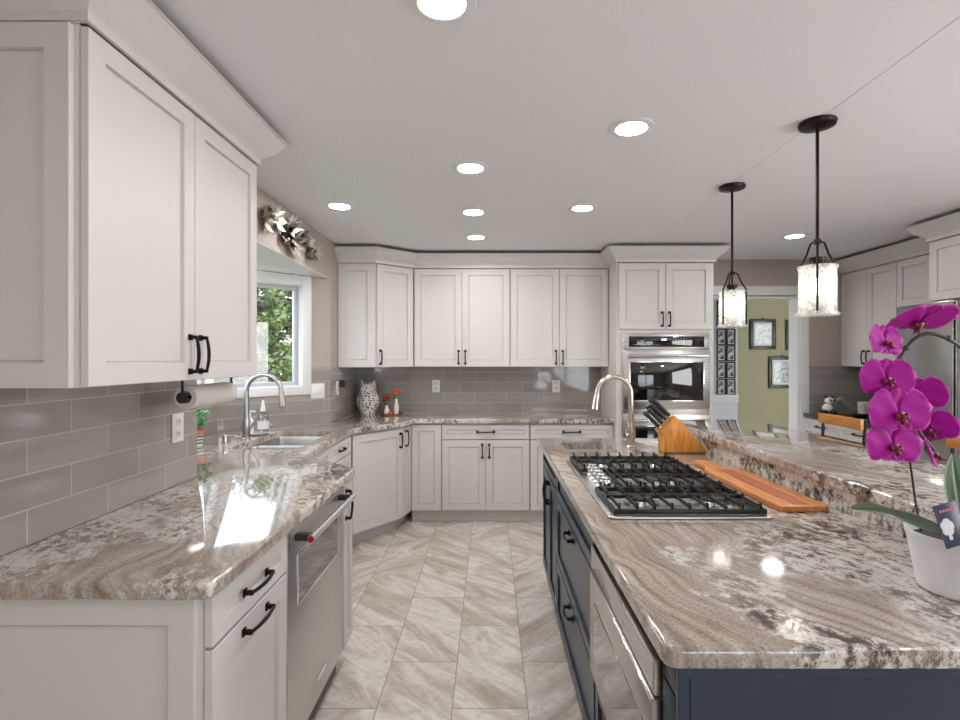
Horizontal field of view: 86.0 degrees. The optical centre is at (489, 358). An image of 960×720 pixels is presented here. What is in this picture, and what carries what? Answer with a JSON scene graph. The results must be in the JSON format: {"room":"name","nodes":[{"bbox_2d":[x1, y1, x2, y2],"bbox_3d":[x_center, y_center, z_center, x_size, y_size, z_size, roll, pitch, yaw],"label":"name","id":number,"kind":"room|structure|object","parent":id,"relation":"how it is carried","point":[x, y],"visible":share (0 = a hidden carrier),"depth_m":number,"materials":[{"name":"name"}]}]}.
{"room":"kitchen","nodes":[
{"label":"kitchen","id":0,"kind":"room"},
{"bbox_2d":[0,186,352,556],"bbox_3d":[-1.663,0.234,0.950,0.726,2.400,8.100,0,0,0],"label":"wall","id":1,"kind":"structure","parent":0,"point":[328,266],"depth_m":4.10,"materials":[{"name":"beige paint"}]},
{"bbox_2d":[0,380,196,555],"bbox_3d":[-1.296,0.294,1.610,0.008,0.452,1.320,0,0,0],"label":"backsplash","id":2,"kind":"structure","parent":1,"relation":"attached to","point":[70,457],"depth_m":1.63,"materials":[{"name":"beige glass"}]},
{"bbox_2d":[0,22,256,387],"bbox_3d":[-1.122,-0.374,1.708,0.352,0.891,0.928,0,0,0],"label":"upper cabinet","id":3,"kind":"object","parent":1,"relation":"attached to","point":[128,224],"visible":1,"depth_m":1.34,"materials":[{"name":"white wood"}]},
{"bbox_2d":[0,0,288,165],"bbox_3d":[-1.093,-0.879,1.715,0.413,0.118,1.110,0,0,0],"label":"trim","id":4,"kind":"structure","parent":3,"relation":"on","point":[138,29],"depth_m":1.49,"materials":[{"name":"wood"}]},
{"bbox_2d":[174,377,236,408],"bbox_3d":[-1.100,0.127,2.016,0.086,0.110,0.372,0,0,0],"label":"paper towel holder","id":5,"kind":"object","parent":3,"relation":"attached to","point":[200,395],"visible":0.94,"depth_m":1.93,"materials":[{"name":"paper"}]},
{"bbox_2d":[172,413,183,443],"bbox_3d":[-1.287,0.284,2.125,0.008,0.118,0.075,0,0,0],"label":"power outlet","id":6,"kind":"object","parent":1,"relation":"attached to","point":[177,419],"visible":1,"depth_m":2.12,"materials":[{"name":"white plastic"}]},
{"bbox_2d":[197,404,217,436],"bbox_3d":[-1.902,0.401,3.235,0.008,0.239,0.718,0,0,0],"label":"backsplash","id":7,"kind":"structure","parent":1,"relation":"attached to","point":[212,427],"depth_m":3.50,"materials":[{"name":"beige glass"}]},
{"bbox_2d":[197,378,218,384],"bbox_3d":[-1.947,-0.185,3.235,0.118,0.928,0.718,0,0,0],"label":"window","id":8,"kind":"structure","parent":1,"relation":"in","point":[215,380],"depth_m":3.52,"materials":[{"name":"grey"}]},
{"bbox_2d":[219,270,310,397],"bbox_3d":[-1.693,-0.185,3.865,0.686,0.928,0.118,0,0,-45],"label":"window","id":9,"kind":"structure","parent":1,"relation":"in","point":[300,286],"depth_m":4.03,"materials":[{"name":"grey"}]},
{"bbox_2d":[218,394,330,433],"bbox_3d":[-1.600,0.401,3.894,0.857,0.239,0.008,0,0,-45],"label":"backsplash","id":10,"kind":"structure","parent":1,"relation":"attached to","point":[300,410],"depth_m":3.89,"materials":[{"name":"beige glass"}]},
{"bbox_2d":[262,205,322,260],"bbox_3d":[-1.265,-0.791,3.352,0.080,0.298,0.967,0,0,0],"label":"decor","id":11,"kind":"object","parent":1,"relation":"attached to","point":[293,231],"visible":1,"depth_m":3.28,"materials":[{"name":"silver metal"}]},
{"bbox_2d":[257,241,329,278],"bbox_3d":[-1.601,-0.657,3.235,0.598,0.005,1.920,0,0,0],"label":"trim","id":12,"kind":"structure","parent":1,"relation":"attached to","point":[268,259],"depth_m":3.57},
{"bbox_2d":[311,383,323,398],"bbox_3d":[-1.374,0.254,4.107,0.009,0.118,0.115,0,0,45],"label":"light switch","id":13,"kind":"object","parent":1,"relation":"attached to","point":[317,390],"visible":1,"depth_m":4.10,"materials":[{"name":"white plastic"}]},
{"bbox_2d":[311,367,330,393],"bbox_3d":[-1.358,0.174,4.137,0.171,0.213,0.008,0,0,-45],"label":"backsplash","id":14,"kind":"structure","parent":1,"relation":"attached to","point":[320,374],"depth_m":4.15,"materials":[{"name":"beige glass"}]},
{"bbox_2d":[331,367,356,422],"bbox_3d":[-1.296,0.294,4.600,0.008,0.452,0.800,0,0,0],"label":"backsplash","id":15,"kind":"structure","parent":1,"relation":"attached to","point":[343,405],"depth_m":4.54,"materials":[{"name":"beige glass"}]},
{"bbox_2d":[313,513,583,719],"bbox_3d":[1.550,1.459,2.100,7.300,0.050,10.400,0,0,0],"label":"floor","id":16,"kind":"structure","parent":0,"point":[452,620],"depth_m":2.73,"materials":[{"name":"tile"}]},
{"bbox_2d":[0,536,285,719],"bbox_3d":[-0.956,0.998,1.446,0.659,0.872,0.464,0,0,0],"label":"base cabinet","id":17,"kind":"object","parent":16,"relation":"on","point":[223,656],"visible":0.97,"depth_m":1.22,"materials":[{"name":"white wood"}]},
{"bbox_2d":[255,436,350,466],"bbox_3d":[-1.306,0.998,3.320,0.619,0.872,1.040,0,0,0],"label":"base cabinet","id":18,"kind":"object","parent":16,"relation":"on","point":[339,453],"visible":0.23,"depth_m":3.53,"materials":[{"name":"white wood"}]},
{"bbox_2d":[284,487,356,719],"bbox_3d":[-0.919,0.998,2.006,0.652,0.863,0.631,0,0,0],"label":"dishwasher","id":19,"kind":"object","parent":16,"relation":"on","point":[313,573],"visible":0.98,"depth_m":1.93,"materials":[{"name":"silver metal"}]},
{"bbox_2d":[342,479,353,648],"bbox_3d":[-0.956,0.998,2.535,0.659,0.872,0.400,0,0,0],"label":"base cabinet","id":20,"kind":"object","parent":16,"relation":"on","point":[347,514],"visible":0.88,"depth_m":2.38,"materials":[{"name":"white wood"}]},
{"bbox_2d":[350,424,411,544],"bbox_3d":[-1.048,0.998,4.415,0.750,0.872,1.276,0,0,16],"label":"base cabinet","id":21,"kind":"object","parent":16,"relation":"on","point":[381,460],"visible":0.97,"depth_m":4.11,"materials":[{"name":"white wood"}]},
{"bbox_2d":[412,424,441,510],"bbox_3d":[-0.553,0.998,4.729,0.262,0.872,0.503,0,0,0],"label":"base cabinet","id":22,"kind":"object","parent":16,"relation":"on","point":[426,438],"visible":0.85,"depth_m":4.49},
{"bbox_2d":[412,511,542,520],"bbox_3d":[0.190,1.380,4.556,1.760,0.108,0.025,0,0,0],"label":"trim","id":23,"kind":"structure","parent":16,"relation":"on","point":[416,515],"depth_m":4.55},
{"bbox_2d":[442,424,529,510],"bbox_3d":[-0.037,0.998,4.710,0.766,0.872,0.539,0,0,0],"label":"base cabinet","id":24,"kind":"object","parent":16,"relation":"on","point":[486,467],"visible":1,"depth_m":4.48,"materials":[{"name":"white wood"}]},
{"bbox_2d":[542,453,556,613],"bbox_3d":[0.770,0.998,2.990,0.929,0.872,0.679,0,0,0],"label":"base cabinet","id":25,"kind":"object","parent":16,"relation":"on","point":[549,489],"visible":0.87,"depth_m":2.93,"materials":[{"name":"blue paint"}]},
{"bbox_2d":[530,424,612,510],"bbox_3d":[0.711,0.998,4.710,0.725,0.872,0.539,0,0,0],"label":"base cabinet","id":26,"kind":"object","parent":16,"relation":"on","point":[537,431],"visible":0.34,"depth_m":4.48,"materials":[{"name":"white wood"}]},
{"bbox_2d":[0,413,613,599],"bbox_3d":[-0.413,0.540,3.091,2.973,0.040,3.801,0,0,0],"label":"countertop","id":27,"kind":"structure","parent":26,"relation":"on","point":[190,540],"depth_m":1.62,"materials":[{"name":"brown stone"}]},
{"bbox_2d":[197,409,209,445],"bbox_3d":[-1.768,0.409,3.113,0.140,0.222,0.138,0,0,-43],"label":"potted plant","id":28,"kind":"object","parent":27,"relation":"on","point":[200,432],"visible":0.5,"depth_m":3.10,"materials":[{"name":"green plant"}]},
{"bbox_2d":[250,431,269,434],"bbox_3d":[-1.600,0.514,3.560,0.156,0.012,0.155,0,0,0],"label":"soap tray","id":29,"kind":"object","parent":27,"relation":"on","point":[255,432],"visible":0.77,"depth_m":3.57,"materials":[{"name":"white ceramic"}]},
{"bbox_2d":[257,400,268,428],"bbox_3d":[-1.575,0.400,3.575,0.078,0.228,0.078,0,0,0],"label":"soap bottle","id":30,"kind":"object","parent":29,"relation":"on","point":[261,424],"visible":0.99,"depth_m":3.56,"materials":[{"name":"white plastic"}]},
{"bbox_2d":[242,372,286,439],"bbox_3d":[-1.459,0.303,3.330,0.287,0.434,0.056,0,0,0],"label":"faucet","id":31,"kind":"object","parent":27,"relation":"on","point":[246,425],"visible":1,"depth_m":3.32,"materials":[{"name":"grey metal"}]},
{"bbox_2d":[247,437,320,448],"bbox_3d":[-1.320,0.655,3.340,0.428,0.192,0.788,0,0,0],"label":"sink","id":32,"kind":"object","parent":27,"relation":"in","point":[279,442],"visible":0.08,"depth_m":3.68,"materials":[{"name":"grey metal"}]},
{"bbox_2d":[247,446,301,448],"bbox_3d":[-1.320,0.655,3.133,0.428,0.192,0.374,0,0,0],"label":"basin","id":33,"kind":"object","parent":32,"relation":"in","point":[253,447],"depth_m":3.30,"materials":[{"name":"silver metal"}]},
{"bbox_2d":[256,437,320,445],"bbox_3d":[-1.320,0.655,3.527,0.428,0.192,0.414,0,0,0],"label":"basin","id":34,"kind":"object","parent":32,"relation":"in","point":[279,441],"depth_m":3.71,"materials":[{"name":"silver metal"}]},
{"bbox_2d":[357,380,378,414],"bbox_3d":[-1.140,0.357,4.820,0.184,0.326,0.184,0,0,45],"label":"vase","id":35,"kind":"object","parent":27,"relation":"on","point":[367,399],"visible":1,"depth_m":4.75,"materials":[{"name":"ceramic"}]},
{"bbox_2d":[380,412,402,415],"bbox_3d":[-0.910,0.511,4.780,0.210,0.018,0.210,0,0,0],"label":"wooden tray","id":36,"kind":"object","parent":27,"relation":"on","point":[400,413],"visible":0.83,"depth_m":4.70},
{"bbox_2d":[392,388,402,413],"bbox_3d":[-0.859,0.392,4.788,0.098,0.242,0.122,0,0,33],"label":"bud vase","id":37,"kind":"object","parent":36,"relation":"on","point":[395,391],"visible":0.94,"depth_m":4.76,"materials":[{"name":"white ceramic"}]},
{"bbox_2d":[557,478,595,719],"bbox_3d":[0.770,0.998,2.171,0.929,0.872,0.959,0,0,0],"label":"base cabinet","id":38,"kind":"object","parent":16,"relation":"on","point":[574,541],"visible":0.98,"depth_m":2.11,"materials":[{"name":"blue paint"}]},
{"bbox_2d":[538,438,959,668],"bbox_3d":[0.765,0.540,2.157,0.900,0.040,2.466,0,0,0],"label":"countertop","id":39,"kind":"structure","parent":38,"relation":"on","point":[835,588],"depth_m":1.18,"materials":[{"name":"stone"}]},
{"bbox_2d":[567,449,609,452],"bbox_3d":[0.580,0.645,3.025,0.308,0.172,0.358,0,0,0],"label":"prep sink","id":40,"kind":"object","parent":39,"relation":"in","point":[569,450],"visible":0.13,"depth_m":3.19,"materials":[{"name":"grey metal"}]},
{"bbox_2d":[591,374,635,447],"bbox_3d":[0.732,0.305,3.049,0.262,0.429,0.059,0,0,0],"label":"faucet","id":41,"kind":"object","parent":39,"relation":"on","point":[630,430],"visible":1,"depth_m":3.04,"materials":[{"name":"silver metal"}]},
{"bbox_2d":[566,452,772,519],"bbox_3d":[0.652,0.491,2.141,0.535,0.058,0.958,0,0,0],"label":"gas cooktop","id":42,"kind":"object","parent":39,"relation":"in","point":[643,487],"visible":1,"depth_m":1.94,"materials":[{"name":"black metal"}]},
{"bbox_2d":[654,415,706,452],"bbox_3d":[1.069,0.417,2.895,0.258,0.205,0.110,0,0,0],"label":"knife block","id":43,"kind":"object","parent":39,"relation":"on","point":[674,437],"visible":0.89,"depth_m":2.84,"materials":[{"name":"brown wood"}]},
{"bbox_2d":[649,403,668,421],"bbox_3d":[0.941,0.297,2.870,0.106,0.104,0.025,0,0,0],"label":"kitchen knife","id":44,"kind":"object","parent":43,"relation":"in","point":[651,405],"visible":1,"depth_m":2.86,"materials":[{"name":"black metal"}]},
{"bbox_2d":[651,398,671,417],"bbox_3d":[0.958,0.273,2.875,0.113,0.111,0.025,0,0,0],"label":"kitchen knife","id":45,"kind":"object","parent":43,"relation":"in","point":[653,400],"visible":1,"depth_m":2.87,"materials":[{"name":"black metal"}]},
{"bbox_2d":[694,460,828,511],"bbox_3d":[1.062,0.509,2.151,0.174,0.021,0.812,0,0,-1],"label":"cutting board","id":46,"kind":"object","parent":39,"relation":"on","point":[780,498],"visible":0.99,"depth_m":1.97,"materials":[{"name":"brown wood"}]},
{"bbox_2d":[850,304,959,601],"bbox_3d":[1.061,0.199,1.177,0.752,0.642,0.237,0,0,-17],"label":"potted orchid","id":47,"kind":"object","parent":39,"relation":"on","point":[901,417],"visible":1,"depth_m":1.15,"materials":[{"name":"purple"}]},
{"bbox_2d":[940,518,953,539],"bbox_3d":[0.918,0.341,1.032,0.029,0.043,0.001,-13,-7,-5],"label":"print","id":48,"kind":"object","parent":47,"relation":"attached to","point":[947,526],"depth_m":1.03},
{"bbox_2d":[601,263,712,437],"bbox_3d":[1.488,0.307,4.660,0.825,2.254,0.677,0,0,0],"label":"tall cabinet","id":49,"kind":"object","parent":16,"relation":"on","point":[642,297],"visible":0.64,"depth_m":4.37,"materials":[{"name":"white wood"}]},
{"bbox_2d":[334,246,730,267],"bbox_3d":[0.349,-0.879,4.631,3.298,0.118,0.738,0,0,0],"label":"trim","id":50,"kind":"structure","parent":49,"relation":"on","point":[610,255],"depth_m":4.49,"materials":[{"name":"wood"}]},
{"bbox_2d":[622,333,709,437],"bbox_3d":[1.488,0.409,4.330,0.735,1.250,0.099,0,0,0],"label":"oven","id":51,"kind":"object","parent":49,"relation":"in","point":[673,369],"visible":0.57,"depth_m":4.33,"materials":[{"name":"silver metal"}]},
{"bbox_2d":[589,545,959,719],"bbox_3d":[0.770,0.998,1.317,0.929,0.872,0.746,0,0,0],"label":"base cabinet","id":52,"kind":"object","parent":16,"relation":"on","point":[688,694],"depth_m":0.95,"materials":[{"name":"blue paint"}]},
{"bbox_2d":[805,418,868,443],"bbox_3d":[3.394,0.998,4.494,0.767,0.872,0.988,0,0,0],"label":"base cabinet","id":53,"kind":"object","parent":16,"relation":"on","point":[812,426],"visible":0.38,"depth_m":4.55,"materials":[{"name":"white wood"}]},
{"bbox_2d":[803,413,871,428],"bbox_3d":[3.401,0.540,4.476,0.741,0.040,1.031,0,0,0],"label":"countertop","id":54,"kind":"structure","parent":53,"relation":"on","point":[808,415],"depth_m":4.79,"materials":[{"name":"stone"}]},
{"bbox_2d":[819,395,836,414],"bbox_3d":[3.139,0.429,4.798,0.152,0.180,0.095,0,0,14],"label":"figurine","id":55,"kind":"object","parent":54,"relation":"on","point":[827,407],"visible":0.98,"depth_m":4.77,"materials":[{"name":"white ceramic"}]},
{"bbox_2d":[836,397,855,412],"bbox_3d":[3.316,0.429,4.803,0.163,0.154,0.072,0,0,4],"label":"pepper grinder","id":56,"kind":"object","parent":54,"relation":"on","point":[847,406],"visible":1,"depth_m":4.78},
{"bbox_2d":[857,402,868,413],"bbox_3d":[3.480,0.460,4.797,0.092,0.120,0.098,0,0,0],"label":"mug","id":57,"kind":"object","parent":54,"relation":"on","point":[862,407],"visible":0.79,"depth_m":4.77,"materials":[{"name":"white ceramic"}]},
{"bbox_2d":[818,413,866,445],"bbox_3d":[2.000,0.893,3.180,0.402,1.083,0.402,0,0,0],"label":"bar stool","id":58,"kind":"object","parent":16,"relation":"on","point":[823,418],"visible":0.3,"depth_m":3.15,"materials":[{"name":"orange wood"}]},
{"bbox_2d":[898,299,959,464],"bbox_3d":[3.357,0.514,3.345,0.806,1.800,0.950,0,0,0],"label":"refrigerator","id":59,"kind":"object","parent":16,"relation":"on","point":[934,356],"visible":0.36,"depth_m":3.45,"materials":[{"name":"grey"}]},
{"bbox_2d":[946,435,959,454],"bbox_3d":[2.000,0.893,2.235,0.402,1.083,0.402,0,0,0],"label":"bar stool","id":60,"kind":"object","parent":16,"relation":"on","point":[954,443],"visible":0.08,"depth_m":2.40,"materials":[{"name":"orange wood"}]},
{"bbox_3d":[1.330,0.942,2.190,0.180,0.985,2.420,0,0,0],"label":"wall","id":61,"kind":"structure","parent":16,"relation":"on","visible":0},
{"bbox_2d":[695,436,906,537],"bbox_3d":[1.227,0.504,2.165,0.022,0.111,2.470,0,0,0],"label":"granite upstand","id":62,"kind":"object","parent":61,"relation":"attached to","point":[841,500],"visible":0.22,"depth_m":1.97,"materials":[{"name":"stone"}]},
{"bbox_2d":[680,420,946,518],"bbox_3d":[1.475,0.427,2.195,0.570,0.042,2.530,0,0,0],"label":"countertop","id":63,"kind":"structure","parent":61,"relation":"on","point":[848,467],"depth_m":2.02,"materials":[{"name":"stone"}]},
{"bbox_2d":[79,0,959,259],"bbox_3d":[1.890,-1.016,2.100,6.620,0.100,10.400,0,0,0],"label":"ceiling","id":64,"kind":"structure","parent":0,"point":[374,103],"depth_m":2.02,"materials":[{"name":"white"}]},
{"bbox_2d":[324,201,354,210],"bbox_3d":[-0.950,-0.962,3.250,0.190,0.007,0.190,0,0,0],"label":"recessed light","id":65,"kind":"object","parent":64,"relation":"in","point":[334,205],"visible":1,"depth_m":3.24,"materials":[{"name":"white"}]},
{"bbox_2d":[407,0,476,24],"bbox_3d":[-0.130,-0.962,1.390,0.190,0.007,0.190,0,0,0],"label":"recessed light","id":66,"kind":"object","parent":64,"relation":"in","point":[443,12],"visible":1,"depth_m":1.42,"materials":[{"name":"white"}]},
{"bbox_2d":[451,160,488,174],"bbox_3d":[-0.100,-0.962,2.600,0.190,0.007,0.190,0,0,0],"label":"recessed light","id":67,"kind":"object","parent":64,"relation":"in","point":[469,167],"visible":1,"depth_m":2.59,"materials":[{"name":"white"}]},
{"bbox_2d":[459,208,487,215],"bbox_3d":[-0.110,-0.962,3.380,0.190,0.007,0.190,0,0,0],"label":"recessed light","id":68,"kind":"object","parent":64,"relation":"in","point":[466,211],"visible":1,"depth_m":3.36,"materials":[{"name":"white"}]},
{"bbox_2d":[464,234,487,239],"bbox_3d":[-0.110,-0.962,4.080,0.190,0.007,0.190,0,0,0],"label":"recessed light","id":69,"kind":"object","parent":64,"relation":"in","point":[472,236],"visible":1,"depth_m":4.07,"materials":[{"name":"white"}]},
{"bbox_2d":[567,203,596,212],"bbox_3d":[0.590,-0.962,3.290,0.190,0.007,0.190,0,0,0],"label":"recessed light","id":70,"kind":"object","parent":64,"relation":"in","point":[583,207],"visible":1,"depth_m":3.27,"materials":[{"name":"white"}]},
{"bbox_2d":[608,117,654,137],"bbox_3d":[0.590,-0.962,2.150,0.190,0.007,0.190,0,0,0],"label":"recessed light","id":71,"kind":"object","parent":64,"relation":"in","point":[631,127],"visible":1,"depth_m":2.14,"materials":[{"name":"white"}]},
{"bbox_2d":[718,182,746,327],"bbox_3d":[1.352,-0.572,2.876,0.156,0.788,0.156,0,0,0],"label":"pendant lamp","id":72,"kind":"object","parent":64,"relation":"hanging from","point":[731,306],"visible":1,"depth_m":2.86,"materials":[{"name":"glass"}]},
{"bbox_2d":[781,233,808,238],"bbox_3d":[2.390,-0.962,4.040,0.190,0.007,0.190,0,0,0],"label":"recessed light","id":73,"kind":"object","parent":64,"relation":"in","point":[794,235],"visible":1,"depth_m":4.03,"materials":[{"name":"white"}]},
{"bbox_2d":[646,17,959,245],"bbox_3d":[1.329,-0.965,2.595,0.006,0.001,4.790,0,0,0],"label":"trim","id":74,"kind":"structure","parent":64,"relation":"attached to","point":[959,17],"depth_m":1.87,"materials":[{"name":"white"}]},
{"bbox_2d":[797,114,838,316],"bbox_3d":[1.335,-0.572,2.100,0.156,0.788,0.156,0,0,0],"label":"pendant lamp","id":75,"kind":"object","parent":64,"relation":"hanging from","point":[816,124],"visible":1,"depth_m":2.09,"materials":[{"name":"glass"}]},
{"bbox_2d":[812,261,822,275],"bbox_3d":[1.335,-0.370,2.100,0.036,0.054,0.036,0,0,0],"label":"bulb","id":76,"kind":"object","parent":75,"relation":"attached to","point":[813,262],"depth_m":2.09,"materials":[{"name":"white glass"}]},
{"bbox_2d":[377,260,876,365],"bbox_3d":[1.240,0.234,5.065,5.320,2.400,0.130,0,0,0],"label":"wall","id":77,"kind":"structure","parent":0,"point":[825,327],"depth_m":5.00,"materials":[{"name":"beige paint"}]},
{"bbox_2d":[338,263,413,366],"bbox_3d":[-0.996,-0.374,4.693,0.604,0.891,0.610,0,0,0],"label":"upper cabinet","id":78,"kind":"object","parent":77,"relation":"attached to","point":[376,301],"visible":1,"depth_m":4.40,"materials":[{"name":"white wood"}]},
{"bbox_2d":[432,380,439,391],"bbox_3d":[-0.524,0.262,4.987,0.075,0.118,0.008,0,0,0],"label":"power outlet","id":79,"kind":"object","parent":77,"relation":"attached to","point":[435,383],"visible":1,"depth_m":4.99,"materials":[{"name":"white plastic"}]},
{"bbox_2d":[414,269,509,366],"bbox_3d":[-0.254,-0.374,4.809,0.869,0.891,0.377,0,0,0],"label":"upper cabinet","id":80,"kind":"object","parent":77,"relation":"attached to","point":[462,316],"visible":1,"depth_m":4.67,"materials":[{"name":"white wood"}]},
{"bbox_2d":[357,367,600,412],"bbox_3d":[-0.108,0.294,4.996,2.367,0.452,0.008,0,0,0],"label":"backsplash","id":81,"kind":"structure","parent":77,"relation":"attached to","point":[462,389],"depth_m":4.99,"materials":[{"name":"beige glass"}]},
{"bbox_2d":[552,380,559,391],"bbox_3d":[0.640,0.262,4.987,0.075,0.118,0.008,0,0,0],"label":"power outlet","id":82,"kind":"object","parent":77,"relation":"attached to","point":[555,383],"visible":1,"depth_m":4.99,"materials":[{"name":"white plastic"}]},
{"bbox_2d":[510,269,607,366],"bbox_3d":[0.626,-0.374,4.809,0.891,0.891,0.377,0,0,0],"label":"upper cabinet","id":83,"kind":"object","parent":77,"relation":"attached to","point":[559,317],"visible":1,"depth_m":4.67,"materials":[{"name":"white wood"}]},
{"bbox_2d":[713,286,808,431],"bbox_3d":[2.499,0.364,5.060,1.178,2.140,0.160,0,0,0],"label":"trim","id":84,"kind":"structure","parent":77,"relation":"attached to","point":[798,326],"depth_m":4.98,"materials":[{"name":"wood"}]},
{"bbox_2d":[809,366,875,412],"bbox_3d":[3.434,0.294,4.996,0.692,0.452,0.008,0,0,0],"label":"backsplash","id":85,"kind":"structure","parent":77,"relation":"attached to","point":[844,382],"depth_m":4.99,"materials":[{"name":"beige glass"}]},
{"bbox_2d":[713,300,737,419],"bbox_3d":[2.042,0.234,6.600,1.685,2.400,1.200,0,0,0],"label":"wall","id":86,"kind":"structure","parent":0,"point":[721,410],"depth_m":6.00,"materials":[{"name":"white paint"}]},
{"bbox_2d":[716,329,725,344],"bbox_3d":[2.690,-0.256,5.992,0.104,0.184,0.015,0,0,0],"label":"picture frame","id":87,"kind":"object","parent":86,"relation":"attached to","point":[720,333],"visible":1,"depth_m":5.99,"materials":[{"name":"black plastic"}]},
{"bbox_2d":[716,345,725,360],"bbox_3d":[2.690,-0.066,5.992,0.104,0.184,0.015,0,0,0],"label":"picture frame","id":88,"kind":"object","parent":86,"relation":"attached to","point":[720,349],"visible":1,"depth_m":5.99,"materials":[{"name":"black plastic"}]},
{"bbox_2d":[716,362,725,377],"bbox_3d":[2.690,0.129,5.992,0.104,0.184,0.015,0,0,0],"label":"picture frame","id":89,"kind":"object","parent":86,"relation":"attached to","point":[720,366],"visible":1,"depth_m":5.99,"materials":[{"name":"black plastic"}]},
{"bbox_2d":[716,312,725,327],"bbox_3d":[2.690,-0.451,5.992,0.104,0.184,0.015,0,0,0],"label":"picture frame","id":90,"kind":"object","parent":86,"relation":"attached to","point":[718,314],"visible":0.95,"depth_m":5.99,"materials":[{"name":"black plastic"}]},
{"bbox_2d":[716,379,725,394],"bbox_3d":[2.690,0.324,5.992,0.104,0.184,0.015,0,0,0],"label":"picture frame","id":91,"kind":"object","parent":86,"relation":"attached to","point":[720,383],"visible":1,"depth_m":5.99,"materials":[{"name":"black plastic"}]},
{"bbox_2d":[713,395,738,401],"bbox_3d":[2.393,0.459,5.987,0.987,0.090,0.025,0,0,0],"label":"trim","id":92,"kind":"structure","parent":86,"relation":"attached to","point":[716,398],"depth_m":5.99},
{"bbox_2d":[726,329,735,344],"bbox_3d":[2.802,-0.256,5.992,0.104,0.184,0.015,0,0,0],"label":"picture frame","id":93,"kind":"object","parent":86,"relation":"attached to","point":[730,333],"visible":1,"depth_m":5.99,"materials":[{"name":"black plastic"}]},
{"bbox_2d":[726,345,735,360],"bbox_3d":[2.802,-0.066,5.992,0.104,0.184,0.015,0,0,0],"label":"picture frame","id":94,"kind":"object","parent":86,"relation":"attached to","point":[730,349],"visible":1,"depth_m":5.99,"materials":[{"name":"black plastic"}]},
{"bbox_2d":[726,362,735,377],"bbox_3d":[2.802,0.129,5.992,0.104,0.184,0.015,0,0,0],"label":"picture frame","id":95,"kind":"object","parent":86,"relation":"attached to","point":[730,366],"visible":1,"depth_m":5.99,"materials":[{"name":"black plastic"}]},
{"bbox_2d":[726,379,735,394],"bbox_3d":[2.802,0.324,5.992,0.104,0.184,0.015,0,0,0],"label":"picture frame","id":96,"kind":"object","parent":86,"relation":"attached to","point":[730,383],"visible":1,"depth_m":5.99,"materials":[{"name":"black plastic"}]},
{"bbox_2d":[738,300,788,427],"bbox_3d":[3.993,0.234,7.060,2.215,2.400,0.120,0,0,0],"label":"wall","id":97,"kind":"structure","parent":0,"point":[756,401],"depth_m":7.00,"materials":[{"name":"green paint"}]},
{"bbox_2d":[750,317,775,348],"bbox_3d":[3.700,-0.349,6.984,0.350,0.436,0.029,0,0,0],"label":"picture frame","id":98,"kind":"object","parent":97,"relation":"attached to","point":[762,331],"visible":1,"depth_m":6.99,"materials":[{"name":"grey"}]},
{"bbox_2d":[755,325,769,343],"bbox_3d":[3.700,-0.336,6.987,0.210,0.260,0.002,0,0,0],"label":"print","id":99,"kind":"object","parent":98,"relation":"attached to","point":[762,332],"depth_m":6.99},
{"bbox_2d":[768,354,788,387],"bbox_3d":[3.965,0.166,6.984,0.370,0.456,0.029,0,0,0],"label":"picture frame","id":100,"kind":"object","parent":97,"relation":"attached to","point":[778,366],"visible":0.63,"depth_m":6.99,"materials":[{"name":"grey"}]},
{"bbox_2d":[774,362,788,382],"bbox_3d":[3.965,0.179,6.987,0.230,0.280,0.002,0,0,0],"label":"print","id":101,"kind":"object","parent":100,"relation":"attached to","point":[781,369],"depth_m":6.99},
{"bbox_3d":[3.840,0.234,1.015,0.120,2.400,8.230,0,0,0],"label":"wall","id":102,"kind":"structure","parent":0,"visible":0},
{"bbox_2d":[841,262,897,366],"bbox_3d":[3.575,-0.374,4.659,0.407,0.891,0.678,0,0,0],"label":"upper cabinet","id":103,"kind":"object","parent":102,"relation":"attached to","point":[868,296],"visible":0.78,"depth_m":4.68,"materials":[{"name":"white wood"}]},
{"bbox_2d":[897,254,932,307],"bbox_3d":[3.592,-0.623,3.965,0.371,0.394,0.706,0,0,0],"label":"upper cabinet","id":104,"kind":"object","parent":102,"relation":"attached to","point":[912,273],"visible":0.46,"depth_m":4.15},
{"bbox_2d":[929,235,959,301],"bbox_3d":[3.409,-0.611,3.115,0.737,0.419,0.990,0,0,0],"label":"upper cabinet","id":105,"kind":"object","parent":102,"relation":"attached to","point":[944,254],"visible":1,"depth_m":3.49,"materials":[{"name":"white wood"}]},
{"bbox_2d":[831,211,959,274],"bbox_3d":[3.196,-0.879,3.775,0.428,0.118,2.450,0,0,0],"label":"trim","id":106,"kind":"structure","parent":105,"relation":"on","point":[947,226],"depth_m":4.09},
{"label":"outside","id":107,"kind":"structure","parent":0,"visible":0},
{"bbox_3d":[-20.800,1.759,17.000,38.400,0.050,46.000,0,0,0],"label":"ground","id":108,"kind":"structure","parent":107,"visible":0},
{"bbox_2d":[233,340,270,382],"bbox_3d":[-4.402,0.707,8.957,1.381,2.196,1.438,0,0,-37],"label":"shrub","id":109,"kind":"object","parent":108,"relation":"on","point":[243,379],"visible":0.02,"depth_m":8.94,"materials":[{"name":"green plant"}]},
{"bbox_2d":[233,270,303,381],"bbox_3d":[-5.167,-0.296,13.297,4.221,5.301,5.035,0,0,0],"label":"tree","id":110,"kind":"object","parent":108,"relation":"on","point":[286,334],"visible":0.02,"depth_m":12.44,"materials":[{"name":"green plant"}]},
{"bbox_2d":[257,288,291,381],"bbox_3d":[-4.506,0.080,10.132,1.340,3.319,1.282,0,0,0],"label":"tree","id":111,"kind":"object","parent":108,"relation":"on","point":[273,320],"visible":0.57,"depth_m":10.02,"materials":[{"name":"green plant"}]},
{"bbox_2d":[264,346,291,381],"bbox_3d":[-2.895,0.783,8.110,1.340,2.023,1.448,0,0,-15],"label":"shrub","id":112,"kind":"object","parent":108,"relation":"on","point":[286,376],"visible":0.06,"depth_m":7.73,"materials":[{"name":"green plant"}]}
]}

